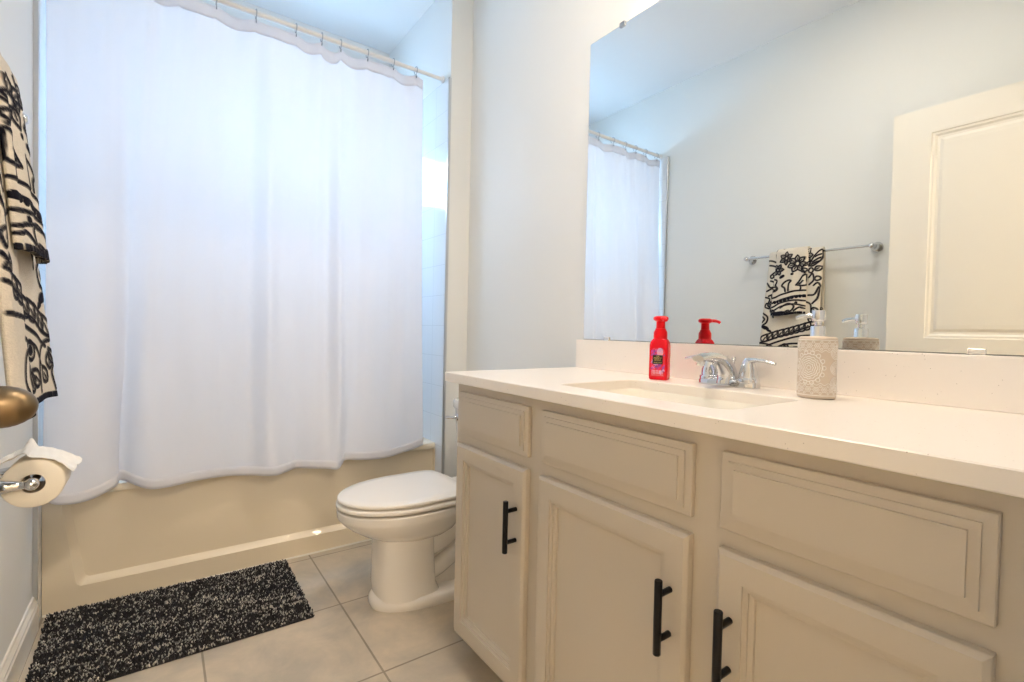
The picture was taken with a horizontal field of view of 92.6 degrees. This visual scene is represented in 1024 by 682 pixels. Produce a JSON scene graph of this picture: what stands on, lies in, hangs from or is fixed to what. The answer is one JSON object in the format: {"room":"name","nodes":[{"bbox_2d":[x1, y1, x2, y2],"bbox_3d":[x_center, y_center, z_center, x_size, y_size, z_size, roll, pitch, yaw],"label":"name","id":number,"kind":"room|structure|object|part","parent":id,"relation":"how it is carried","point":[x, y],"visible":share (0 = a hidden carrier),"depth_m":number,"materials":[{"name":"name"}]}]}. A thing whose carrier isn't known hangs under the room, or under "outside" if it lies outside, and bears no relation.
{"room":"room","nodes":[
{"label":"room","id":0,"kind":"room"},
{"bbox_2d":[0,0,32,664],"bbox_3d":[-1.261,-0.413,1.074,0.120,2.786,3.120,0,1,-36],"label":"wall","id":1,"kind":"structure","parent":0,"point":[16,16],"depth_m":1.42,"materials":[{"name":"white paint"}]},
{"bbox_2d":[0,597,38,681],"bbox_3d":[-0.955,0.937,0.751,0.015,0.114,2.158,0,1,-36],"label":"baseboard","id":2,"kind":"structure","parent":1,"relation":"attached to","point":[11,667],"depth_m":1.44,"materials":[{"name":"white paint"}]},
{"bbox_2d":[0,467,41,494],"bbox_3d":[-1.126,0.310,1.091,0.126,0.050,0.180,0,1,-36],"label":"toilet paper holder","id":3,"kind":"object","parent":1,"relation":"attached to","point":[32,483],"visible":0.5,"depth_m":1.05,"materials":[{"name":"silver metal"}]},
{"bbox_3d":[-1.164,0.308,1.143,0.126,0.050,0.050,0,1,-36],"label":"post","id":4,"kind":"part","parent":3,"relation":"part of","materials":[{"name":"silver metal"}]},
{"bbox_3d":[-1.088,0.312,1.038,0.126,0.050,0.050,0,1,-36],"label":"post","id":5,"kind":"part","parent":3,"relation":"part of","materials":[{"name":"silver metal"}]},
{"bbox_2d":[0,438,81,507],"bbox_3d":[-1.087,0.298,1.116,0.152,0.138,0.102,0,1,-36],"label":"toilet roll","id":6,"kind":"object","parent":3,"relation":"on","point":[56,466],"visible":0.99,"depth_m":1.09,"materials":[{"name":"beige paper"}]},
{"bbox_2d":[23,113,28,124],"bbox_3d":[-0.966,-0.501,0.845,0.090,0.054,0.694,0,1,-36],"label":"towel bar","id":7,"kind":"object","parent":1,"relation":"attached to","point":[26,117],"visible":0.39,"depth_m":1.12,"materials":[{"name":"silver metal"}]},
{"bbox_2d":[0,145,57,417],"bbox_3d":[-0.952,-0.195,0.921,0.112,0.658,0.311,0,1,-36],"label":"bath towel","id":8,"kind":"object","parent":7,"relation":"hanging from","point":[25,338],"visible":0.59,"depth_m":0.87,"materials":[{"name":"white fabric"}]},
{"bbox_2d":[0,53,49,263],"bbox_3d":[-0.953,-0.345,0.916,0.125,0.382,0.186,0,1,-36],"label":"hand towel","id":9,"kind":"object","parent":8,"relation":"on","point":[25,218],"visible":1,"depth_m":0.90,"materials":[{"name":"white fabric"}]},
{"bbox_2d":[36,0,45,621],"bbox_3d":[-1.811,-0.199,1.947,0.011,2.297,0.832,0,1,-36],"label":"tiled wall","id":10,"kind":"structure","parent":1,"relation":"attached to","point":[42,3],"depth_m":1.67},
{"bbox_2d":[32,0,38,599],"bbox_3d":[-1.564,-0.238,1.606,0.014,2.200,0.009,0,1,-36],"label":"trim","id":11,"kind":"structure","parent":10,"relation":"attached to","point":[35,2],"depth_m":1.60,"materials":[{"name":"white paint"}]},
{"bbox_2d":[0,386,38,428],"bbox_3d":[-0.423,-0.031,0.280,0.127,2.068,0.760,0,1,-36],"label":"door knob","id":12,"kind":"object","parent":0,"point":[17,405],"depth_m":0.56,"materials":[{"name":"gold metal"}]},
{"bbox_2d":[18,540,502,681],"bbox_3d":[0.493,1.078,0.135,1.887,0.080,6.780,0,1,-36],"label":"floor","id":13,"kind":"structure","parent":0,"point":[346,639],"depth_m":1.57,"materials":[{"name":"tile"}]},
{"bbox_2d":[25,559,314,681],"bbox_3d":[-1.155,0.959,1.716,0.770,0.019,0.514,0,1,-36],"label":"bath rug","id":14,"kind":"object","parent":13,"relation":"on","point":[104,641],"visible":1,"depth_m":1.66,"materials":[{"name":"black fabric"}]},
{"bbox_2d":[42,437,434,617],"bbox_3d":[-1.233,0.736,2.432,1.502,0.439,0.755,0,1,-36],"label":"bathtub","id":15,"kind":"object","parent":13,"relation":"on","point":[124,540],"visible":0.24,"depth_m":1.96,"materials":[{"name":"beige ceramic"}]},
{"bbox_2d":[336,398,458,612],"bbox_3d":[-0.294,0.624,1.962,0.798,0.717,0.470,0,1,-36],"label":"toilet","id":16,"kind":"object","parent":13,"relation":"on","point":[409,518],"visible":0.59,"depth_m":1.78,"materials":[{"name":"white ceramic"}]},
{"bbox_3d":[-0.430,0.590,1.861,0.460,0.016,0.368,0,1,-36],"label":"seat","id":17,"kind":"part","parent":16,"relation":"part of","materials":[{"name":"white plastic"}]},
{"bbox_3d":[-0.426,0.566,1.863,0.460,0.017,0.362,0,1,-36],"label":"lid","id":18,"kind":"part","parent":16,"relation":"part of","materials":[{"name":"white plastic"}]},
{"bbox_3d":[-0.271,0.340,2.203,0.029,0.034,0.088,0,1,-36],"label":"flush lever","id":19,"kind":"part","parent":16,"relation":"part of","materials":[{"name":"silver metal"}]},
{"bbox_3d":[-0.057,0.289,2.118,0.234,0.043,0.468,0,1,-36],"label":"tank lid","id":20,"kind":"part","parent":16,"relation":"part of","materials":[{"name":"white ceramic"}]},
{"bbox_3d":[-0.060,0.461,2.123,0.222,0.298,0.448,0,1,-36],"label":"tank","id":21,"kind":"part","parent":16,"relation":"part of","materials":[{"name":"white ceramic"}]},
{"bbox_2d":[454,384,1023,681],"bbox_3d":[0.392,0.581,1.170,0.602,0.867,1.277,0,1,-36],"label":"vanity cabinet","id":22,"kind":"object","parent":13,"relation":"on","point":[591,546],"visible":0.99,"depth_m":0.84,"materials":[{"name":"beige paint"}]},
{"bbox_3d":[-0.069,0.609,1.381,0.019,0.581,0.350,0,1,-36],"label":"door","id":23,"kind":"part","parent":22,"relation":"part of","materials":[{"name":"beige paint"}]},
{"bbox_3d":[-0.061,0.224,1.373,0.019,0.128,0.350,0,1,-36],"label":"drawer","id":24,"kind":"part","parent":22,"relation":"part of","materials":[{"name":"beige paint"}]},
{"bbox_3d":[-0.007,0.471,1.245,0.040,0.132,0.014,0,1,-36],"label":"handle","id":25,"kind":"part","parent":22,"relation":"part of","materials":[{"name":"black metal"}]},
{"bbox_3d":[0.184,0.622,1.028,0.019,0.581,0.415,0,1,-36],"label":"door","id":26,"kind":"part","parent":22,"relation":"part of","materials":[{"name":"beige paint"}]},
{"bbox_3d":[0.193,0.237,1.020,0.019,0.128,0.415,0,1,-36],"label":"drawer","id":27,"kind":"part","parent":22,"relation":"part of","materials":[{"name":"beige paint"}]},
{"bbox_3d":[0.266,0.485,0.866,0.040,0.132,0.014,0,1,-36],"label":"handle","id":28,"kind":"part","parent":22,"relation":"part of","materials":[{"name":"black metal"}]},
{"bbox_3d":[0.332,0.488,0.774,0.040,0.132,0.014,0,1,-36],"label":"handle","id":29,"kind":"part","parent":22,"relation":"part of","materials":[{"name":"black metal"}]},
{"bbox_2d":[445,339,1023,497],"bbox_3d":[0.406,0.080,1.179,0.577,0.135,1.312,0,1,-36],"label":"countertop","id":30,"kind":"structure","parent":22,"relation":"on","point":[957,419],"depth_m":0.94,"materials":[{"name":"white stone"}]},
{"bbox_2d":[649,316,670,379],"bbox_3d":[0.430,0.020,1.427,0.056,0.185,0.066,2,1,31],"label":"soap bottle","id":31,"kind":"object","parent":30,"relation":"on","point":[660,346],"visible":1,"depth_m":1.42,"materials":[{"name":"red plastic"}]},
{"bbox_3d":[0.421,0.054,1.413,0.029,0.026,0.001,2,1,31],"label":"name panel","id":32,"kind":"part","parent":31,"relation":"part of","materials":[{"name":"black"}]},
{"bbox_2d":[604,389,758,408],"bbox_3d":[0.368,0.209,1.151,0.340,0.134,0.505,0,1,-36],"label":"sink","id":33,"kind":"object","parent":30,"relation":"in","point":[690,400],"visible":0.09,"depth_m":1.29,"materials":[{"name":"white ceramic"}]},
{"bbox_2d":[685,352,776,388],"bbox_3d":[0.556,0.073,1.292,0.195,0.089,0.196,1,1,5],"label":"faucet","id":34,"kind":"object","parent":30,"relation":"on","point":[717,369],"visible":1,"depth_m":1.25,"materials":[{"name":"silver metal"}]},
{"bbox_3d":[0.529,0.070,1.357,0.055,0.062,0.098,0,1,-36],"label":"handle","id":35,"kind":"part","parent":34,"relation":"part of","materials":[{"name":"silver metal"}]},
{"bbox_3d":[0.530,0.070,1.264,0.171,0.082,0.048,0,1,-36],"label":"spout","id":36,"kind":"part","parent":34,"relation":"part of","materials":[{"name":"silver metal"}]},
{"bbox_3d":[0.573,0.109,1.296,0.054,0.019,0.164,0,1,-36],"label":"plate","id":37,"kind":"part","parent":34,"relation":"part of","materials":[{"name":"silver metal"}]},
{"bbox_3d":[0.617,0.074,1.234,0.055,0.062,0.098,0,1,-36],"label":"handle","id":38,"kind":"part","parent":34,"relation":"part of","materials":[{"name":"silver metal"}]},
{"bbox_2d":[796,310,838,398],"bbox_3d":[0.676,0.028,1.084,0.076,0.193,0.076,1,1,-7],"label":"soap dispenser","id":39,"kind":"object","parent":30,"relation":"on","point":[817,365],"visible":1,"depth_m":1.06,"materials":[{"name":"ceramic"}]},
{"bbox_3d":[0.433,0.635,0.682,0.019,0.581,0.329,0,1,-36],"label":"door","id":40,"kind":"part","parent":22,"relation":"part of","materials":[{"name":"beige paint"}]},
{"bbox_3d":[0.441,0.250,0.674,0.019,0.128,0.329,0,1,-36],"label":"drawer","id":41,"kind":"part","parent":22,"relation":"part of","materials":[{"name":"beige paint"}]},
{"bbox_2d":[200,0,389,66],"bbox_3d":[-1.419,-0.453,2.807,1.647,2.786,0.120,0,1,-36],"label":"wall","id":42,"kind":"structure","parent":0,"point":[235,13],"depth_m":2.84,"materials":[{"name":"white paint"}]},
{"bbox_2d":[242,0,434,53],"bbox_3d":[-0.495,-1.840,1.536,1.887,0.080,3.180,0,1,-36],"label":"ceiling","id":43,"kind":"structure","parent":0,"point":[380,25],"depth_m":2.76,"materials":[{"name":"white paint"}]},
{"bbox_2d":[389,0,473,476],"bbox_3d":[-0.522,-0.435,2.865,0.123,2.786,0.836,0,1,-36],"label":"wall","id":44,"kind":"structure","parent":0,"point":[440,43],"depth_m":2.53,"materials":[{"name":"white paint"}]},
{"bbox_2d":[441,77,451,473],"bbox_3d":[-0.337,-0.180,2.491,0.016,2.300,0.007,0,1,-36],"label":"trim","id":45,"kind":"structure","parent":44,"relation":"attached to","point":[449,78],"depth_m":2.48,"materials":[{"name":"silver metal"}]},
{"bbox_2d":[422,79,447,472],"bbox_3d":[-0.581,-0.191,2.832,0.011,2.297,0.832,0,1,-36],"label":"tiled wall","id":46,"kind":"structure","parent":0,"point":[435,105],"depth_m":2.59,"materials":[{"name":"white tile"}]},
{"bbox_2d":[210,0,444,83],"bbox_3d":[-0.961,-1.344,2.073,1.502,0.036,0.036,0,1,-36],"label":"shower rod","id":47,"kind":"object","parent":46,"relation":"attached to","point":[227,3],"visible":1,"depth_m":2.15,"materials":[{"name":"white metal"}]},
{"bbox_2d":[466,0,1023,370],"bbox_3d":[0.208,-0.402,2.057,0.120,2.786,3.240,0,1,-36],"label":"wall","id":48,"kind":"structure","parent":0,"point":[531,58],"depth_m":2.13,"materials":[{"name":"white paint"}]},
{"bbox_2d":[576,339,1023,414],"bbox_3d":[0.633,0.066,1.340,0.021,0.105,1.308,0,1,-36],"label":"backsplash","id":49,"kind":"structure","parent":48,"relation":"attached to","point":[978,382],"depth_m":1.07,"materials":[{"name":"white stone"}]},
{"bbox_2d":[583,0,1023,355],"bbox_3d":[0.649,-0.541,1.333,0.010,1.110,1.257,0,1,-36],"label":"mirror","id":50,"kind":"object","parent":48,"relation":"attached to","point":[755,166],"visible":1,"depth_m":1.21,"materials":[{"name":"grey mirror"}]},
{"bbox_3d":[-0.926,-1.332,2.098,0.004,0.060,0.039,0,1,-36],"label":"curtain ring","id":51,"kind":"object","parent":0,"visible":0},
{"bbox_2d":[42,0,422,504],"bbox_3d":[-0.985,-0.379,2.033,1.408,1.878,0.148,0,1,-36],"label":"shower curtain","id":52,"kind":"object","parent":51,"relation":"hanging from","point":[234,205],"visible":0.99,"depth_m":1.96,"materials":[{"name":"white fabric"}]}
]}

